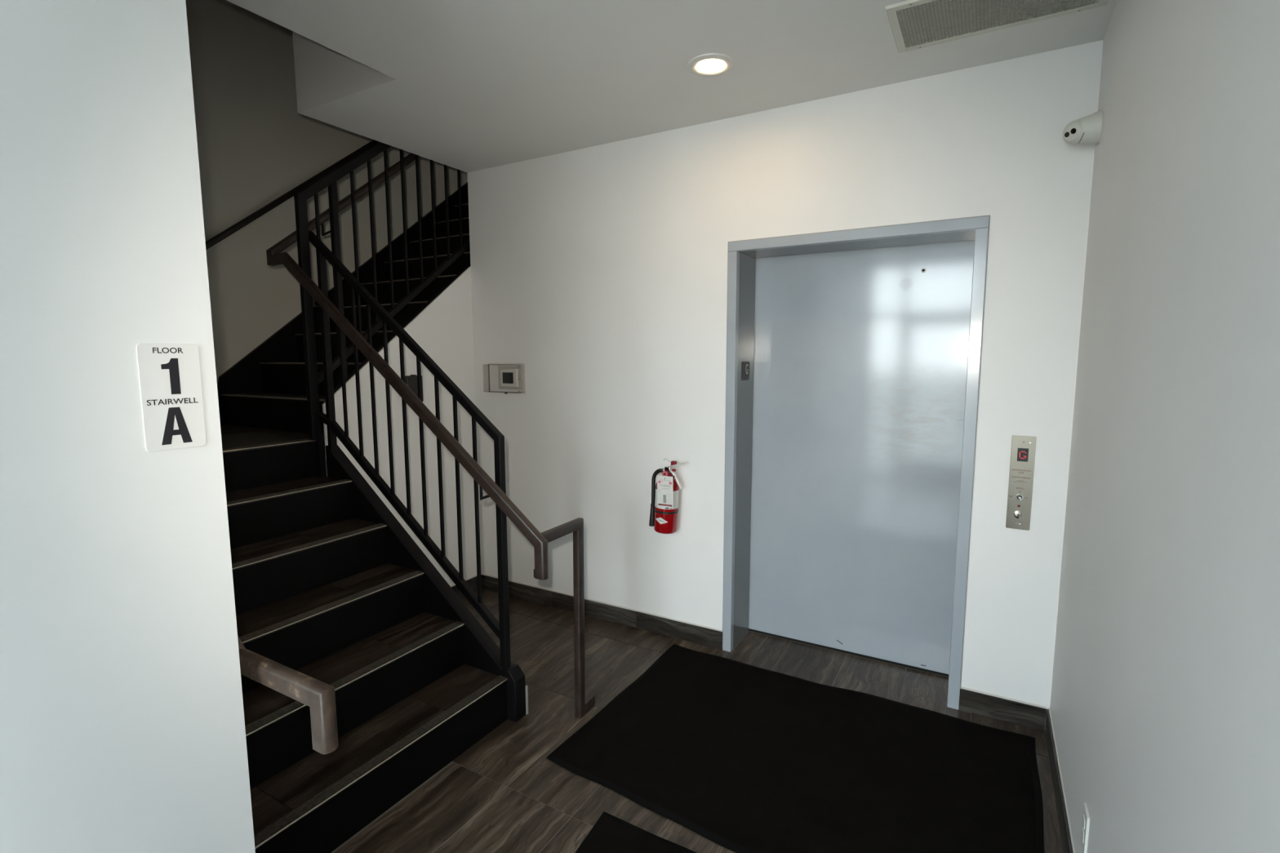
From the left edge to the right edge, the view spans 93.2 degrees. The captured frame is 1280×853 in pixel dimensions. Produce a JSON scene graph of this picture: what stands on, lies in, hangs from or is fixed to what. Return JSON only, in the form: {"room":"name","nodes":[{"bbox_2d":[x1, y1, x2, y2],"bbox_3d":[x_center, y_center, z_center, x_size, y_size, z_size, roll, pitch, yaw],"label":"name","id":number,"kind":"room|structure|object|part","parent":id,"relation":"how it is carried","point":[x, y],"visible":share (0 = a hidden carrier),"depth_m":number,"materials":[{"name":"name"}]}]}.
{"room":"elevator lobby","nodes":[
{"label":"elevator lobby","id":0,"kind":"room"},
{"bbox_2d":[0,0,255,852],"bbox_3d":[-2.791,0.120,0.840,2.820,2.790,2.692,4,8,30],"label":"wall","id":1,"kind":"structure","parent":0,"point":[122,730],"depth_m":1.13,"materials":[{"name":"white paint"}]},
{"bbox_2d":[136,342,206,452],"bbox_3d":[-0.939,-0.060,1.217,0.003,0.212,0.106,4,8,30],"label":"sign","id":2,"kind":"object","parent":1,"relation":"attached to","point":[170,380],"visible":1,"depth_m":1.21,"materials":[{"name":"white plastic"}]},
{"bbox_2d":[237,635,338,754],"bbox_3d":[-1.624,-0.107,1.749,2.173,1.529,0.082,4,8,30],"label":"handrail","id":3,"kind":"object","parent":1,"relation":"attached to","point":[319,696],"visible":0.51,"depth_m":1.33,"materials":[{"name":"brown paint"}]},
{"bbox_2d":[292,31,311,46],"bbox_3d":[-1.174,-1.701,4.342,2.210,5.600,5.578,4,8,30],"label":"wall","id":4,"kind":"structure","parent":0,"point":[298,39],"depth_m":2.89,"materials":[{"name":"white paint"}]},
{"bbox_2d":[185,0,467,383],"bbox_3d":[-2.110,-1.752,4.806,0.120,5.600,5.458,4,8,30],"label":"wall","id":5,"kind":"structure","parent":0,"point":[255,146],"depth_m":4.00,"materials":[{"name":"paint"}]},
{"bbox_2d":[205,139,378,249],"bbox_3d":[-2.262,-1.916,4.305,0.092,1.861,2.661,4,8,30],"label":"handrail","id":6,"kind":"object","parent":5,"relation":"attached to","point":[289,194],"visible":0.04,"depth_m":4.01,"materials":[{"name":"black paint"}]},
{"bbox_2d":[322,266,476,586],"bbox_3d":[-0.839,0.127,3.338,1.268,2.196,1.073,4,8,30],"label":"wall","id":7,"kind":"structure","parent":0,"point":[443,329],"depth_m":3.77,"materials":[{"name":"white paint"}]},
{"bbox_2d":[404,374,423,401],"bbox_3d":[-1.351,-0.228,3.618,0.038,0.164,0.113,4,8,30],"label":"wall box","id":8,"kind":"object","parent":7,"relation":"attached to","point":[411,381],"visible":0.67,"depth_m":3.59,"materials":[{"name":"black plastic"}]},
{"bbox_2d":[450,574,477,598],"bbox_3d":[-1.355,1.126,3.790,0.011,0.107,0.983,4,8,30],"label":"baseboard","id":9,"kind":"structure","parent":7,"relation":"attached to","point":[472,582],"depth_m":4.12,"materials":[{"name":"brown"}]},
{"bbox_2d":[226,0,1117,172],"bbox_3d":[-0.800,-1.460,1.024,3.420,0.300,5.305,4,8,30],"label":"ceiling","id":10,"kind":"structure","parent":0,"point":[467,86],"depth_m":2.43,"materials":[{"name":"paint"}]},
{"bbox_2d":[687,53,735,76],"bbox_3d":[0.290,-1.475,2.477,0.196,0.007,0.196,4,8,30],"label":"recessed light","id":11,"kind":"object","parent":10,"relation":"in","point":[709,64],"visible":1,"depth_m":2.47,"materials":[{"name":"white plastic"}]},
{"bbox_2d":[884,0,1108,53],"bbox_3d":[1.208,-1.427,2.055,0.656,0.010,0.354,4,8,30],"label":"ceiling vent","id":12,"kind":"object","parent":10,"relation":"in","point":[914,24],"visible":1,"depth_m":2.12,"materials":[{"name":"grey metal"}]},
{"bbox_2d":[331,588,1063,852],"bbox_3d":[-1.306,1.460,1.726,4.670,0.080,5.185,4,8,30],"label":"floor","id":13,"kind":"structure","parent":0,"point":[503,793],"depth_m":2.53,"materials":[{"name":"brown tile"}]},
{"bbox_2d":[220,425,528,852],"bbox_3d":[-1.907,0.675,2.740,2.541,1.250,1.348,4,8,30],"label":"staircase","id":14,"kind":"structure","parent":13,"relation":"on","point":[330,588],"depth_m":2.54,"materials":[{"name":"black paint"}]},
{"bbox_2d":[217,182,470,433],"bbox_3d":[-1.337,-1.144,4.859,1.236,2.139,4.680,4,8,30],"label":"staircase","id":15,"kind":"structure","parent":14,"relation":"on","point":[266,388],"depth_m":4.10,"materials":[{"name":"black paint"}]},
{"bbox_2d":[293,141,470,439],"bbox_3d":[-1.112,-1.584,4.005,0.041,3.087,2.411,4,8,30],"label":"guardrail","id":16,"kind":"object","parent":15,"relation":"attached to","point":[330,179],"visible":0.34,"depth_m":3.26,"materials":[{"name":"black metal"}]},
{"bbox_3d":[-1.609,-0.767,3.227,0.034,1.063,0.034,4,8,30],"label":"post","id":17,"kind":"part","parent":16,"relation":"part of","materials":[{"name":"black metal"}]},
{"bbox_3d":[-1.112,-1.584,4.005,0.034,3.087,2.411,4,8,29],"label":"rail","id":18,"kind":"part","parent":16,"relation":"part of","materials":[{"name":"black metal"}]},
{"bbox_3d":[-1.106,-1.260,4.057,0.032,1.857,2.372,4,8,30],"label":"rail","id":19,"kind":"part","parent":16,"relation":"part of","materials":[{"name":"black metal"}]},
{"bbox_2d":[308,231,511,669],"bbox_3d":[-1.154,0.044,2.887,1.284,2.026,0.070,4,8,30],"label":"guardrail","id":20,"kind":"object","parent":14,"relation":"on","point":[501,628],"visible":0.95,"depth_m":2.85,"materials":[{"name":"black metal"}]},
{"bbox_3d":[-1.615,-0.380,3.125,0.034,1.048,0.034,4,8,30],"label":"post","id":21,"kind":"part","parent":20,"relation":"part of","materials":[{"name":"black metal"}]},
{"bbox_3d":[-1.145,0.435,2.927,1.253,0.984,0.068,4,8,30],"label":"rail","id":22,"kind":"part","parent":20,"relation":"part of","materials":[{"name":"black paint"}]},
{"bbox_2d":[266,152,595,718],"bbox_3d":[-0.539,-0.832,3.698,1.753,4.020,2.415,4,8,30],"label":"handrail","id":23,"kind":"object","parent":13,"relation":"on","point":[583,704],"visible":0.91,"depth_m":2.66,"materials":[{"name":"brown paint"}]},
{"bbox_3d":[-0.540,-1.197,3.656,1.753,3.284,2.415,4,8,30],"label":"rail","id":24,"kind":"part","parent":23,"relation":"part of","materials":[{"name":"brown paint"}]},
{"bbox_3d":[-0.328,0.864,2.572,0.043,0.907,0.282,4,8,30],"label":"floor post","id":25,"kind":"part","parent":23,"relation":"part of","materials":[{"name":"brown paint"}]},
{"bbox_2d":[575,812,696,852],"bbox_3d":[0.183,1.446,1.425,1.260,0.009,0.950,4,8,30],"label":"floor mat","id":26,"kind":"object","parent":13,"relation":"on","point":[610,833],"visible":1,"depth_m":2.01,"materials":[{"name":"black carpet"}]},
{"bbox_2d":[546,644,1044,852],"bbox_3d":[0.621,1.327,2.453,1.716,0.009,1.231,4,8,30],"label":"floor mat","id":27,"kind":"object","parent":13,"relation":"on","point":[744,757],"visible":1,"depth_m":2.37,"materials":[{"name":"black carpet"}]},
{"bbox_2d":[467,40,1103,726],"bbox_3d":[0.446,-0.176,3.359,3.420,2.790,0.300,4,8,30],"label":"wall","id":28,"kind":"structure","parent":0,"point":[600,271],"depth_m":3.16,"materials":[{"name":"white paint"}]},
{"bbox_2d":[484,364,523,394],"bbox_3d":[-0.878,-0.308,3.896,0.309,0.194,0.062,4,8,30],"label":"guard","id":29,"kind":"object","parent":28,"relation":"attached to","point":[520,391],"visible":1,"depth_m":3.85,"materials":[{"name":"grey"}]},
{"bbox_2d":[497,366,523,389],"bbox_3d":[-0.839,-0.312,3.889,0.200,0.147,0.035,4,8,30],"label":"thermostat","id":30,"kind":"object","parent":28,"relation":"attached to","point":[508,376],"visible":0.99,"depth_m":3.87,"materials":[{"name":"grey plastic"}]},
{"bbox_2d":[480,573,722,649],"bbox_3d":[-0.328,1.125,3.776,1.807,0.107,0.011,4,8,30],"label":"baseboard","id":31,"kind":"structure","parent":28,"relation":"attached to","point":[677,628],"depth_m":3.66,"materials":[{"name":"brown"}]},
{"bbox_2d":[648,458,686,533],"bbox_3d":[0.151,0.380,3.325,0.146,0.409,0.186,-3,7,-26],"label":"fire extinguisher","id":32,"kind":"object","parent":28,"relation":"attached to","point":[664,512],"visible":1,"depth_m":3.29,"materials":[{"name":"red metal"}]},
{"bbox_2d":[662,494,666,502],"bbox_3d":[0.133,0.390,3.261,0.019,0.044,0.001,4,8,30],"label":"print","id":33,"kind":"object","parent":32,"relation":"attached to","point":[664,495],"depth_m":3.26,"materials":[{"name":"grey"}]},
{"bbox_2d":[657,503,671,506],"bbox_3d":[0.135,0.424,3.264,0.084,0.014,0.001,7,9,29],"label":"print","id":34,"kind":"object","parent":32,"relation":"attached to","point":[659,504],"depth_m":3.26,"materials":[{"name":"red"}]},
{"bbox_3d":[0.190,0.285,3.298,0.095,0.112,0.022,4,8,32],"label":"carry handle","id":35,"kind":"part","parent":32,"relation":"part of","materials":[{"name":"silver metal"}]},
{"bbox_3d":[0.198,0.209,3.284,0.113,0.041,0.021,4,8,32],"label":"squeeze lever","id":36,"kind":"part","parent":32,"relation":"part of","materials":[{"name":"silver metal"}]},
{"bbox_2d":[722,214,990,710],"bbox_3d":[1.023,0.162,3.046,1.159,2.187,0.289,4,8,30],"label":"door frame","id":37,"kind":"structure","parent":28,"relation":"attached to","point":[742,255],"depth_m":3.04,"materials":[{"name":"grey metal"}]},
{"bbox_2d":[742,361,749,380],"bbox_3d":[0.571,-0.300,3.268,0.003,0.099,0.112,4,8,30],"label":"floor plate","id":38,"kind":"object","parent":37,"relation":"attached to","point":[745,365],"visible":1,"depth_m":3.26,"materials":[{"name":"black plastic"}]},
{"bbox_2d":[748,240,974,676],"bbox_3d":[1.121,0.138,3.195,1.197,2.201,0.065,4,8,30],"label":"elevator door","id":39,"kind":"structure","parent":28,"relation":"in","point":[860,357],"depth_m":3.15,"materials":[{"name":"metal"}]},
{"bbox_3d":[1.119,1.224,3.328,1.142,0.014,0.055,4,8,30],"label":"sill","id":40,"kind":"part","parent":39,"relation":"part of","materials":[{"name":"black"}]},
{"bbox_2d":[958,686,1046,731],"bbox_3d":[1.594,1.247,2.683,0.340,0.107,0.011,4,8,30],"label":"baseboard","id":41,"kind":"structure","parent":28,"relation":"attached to","point":[1013,711],"depth_m":2.67,"materials":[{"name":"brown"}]},
{"bbox_2d":[1005,435,1036,530],"bbox_3d":[1.609,0.239,2.558,0.087,0.401,0.008,4,8,30],"label":"panel","id":42,"kind":"object","parent":28,"relation":"attached to","point":[1023,449],"visible":1,"depth_m":2.56,"materials":[{"name":"silver metal"}]},
{"bbox_2d":[1015,493,1023,500],"bbox_3d":[1.608,0.301,2.565,0.027,0.027,0.004,4,8,30],"label":"switch","id":43,"kind":"object","parent":42,"relation":"attached to","point":[1018,496],"depth_m":2.56,"materials":[{"name":"silver metal"}]},
{"bbox_2d":[1049,0,1279,852],"bbox_3d":[0.561,0.181,0.257,0.120,2.790,5.005,4,8,30],"label":"wall","id":44,"kind":"structure","parent":0,"point":[1165,704],"depth_m":1.11,"materials":[{"name":"white paint"}]},
{"bbox_2d":[1044,707,1075,852],"bbox_3d":[0.537,1.502,0.495,0.011,0.107,4.885,4,8,30],"label":"baseboard","id":45,"kind":"structure","parent":44,"relation":"attached to","point":[1067,841],"depth_m":2.15,"materials":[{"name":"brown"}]},
{"bbox_2d":[1062,110,1102,144],"bbox_3d":[1.653,-1.110,2.268,0.115,0.115,0.115,4,8,30],"label":"security camera","id":46,"kind":"object","parent":44,"relation":"attached to","point":[1086,129],"visible":1,"depth_m":2.23,"materials":[{"name":"grey plastic"}]},
{"bbox_2d":[1080,802,1089,852],"bbox_3d":[1.245,1.128,1.696,0.008,0.116,0.073,4,8,30],"label":"wall outlet","id":47,"kind":"object","parent":44,"relation":"attached to","point":[1086,819],"visible":1,"depth_m":1.68,"materials":[{"name":"white plastic"}]},
{"bbox_2d":[1080,827,1084,843],"bbox_3d":[1.242,1.147,1.700,0.002,0.028,0.034,4,8,30],"label":"socket","id":48,"kind":"object","parent":47,"relation":"attached to","point":[1082,830],"depth_m":1.70,"materials":[{"name":"white plastic"}]},
{"bbox_2d":[1082,814,1084,830],"bbox_3d":[1.242,1.108,1.695,0.002,0.028,0.034,4,8,30],"label":"socket","id":49,"kind":"object","parent":47,"relation":"attached to","point":[1083,815],"depth_m":1.69,"materials":[{"name":"white plastic"}]}
]}

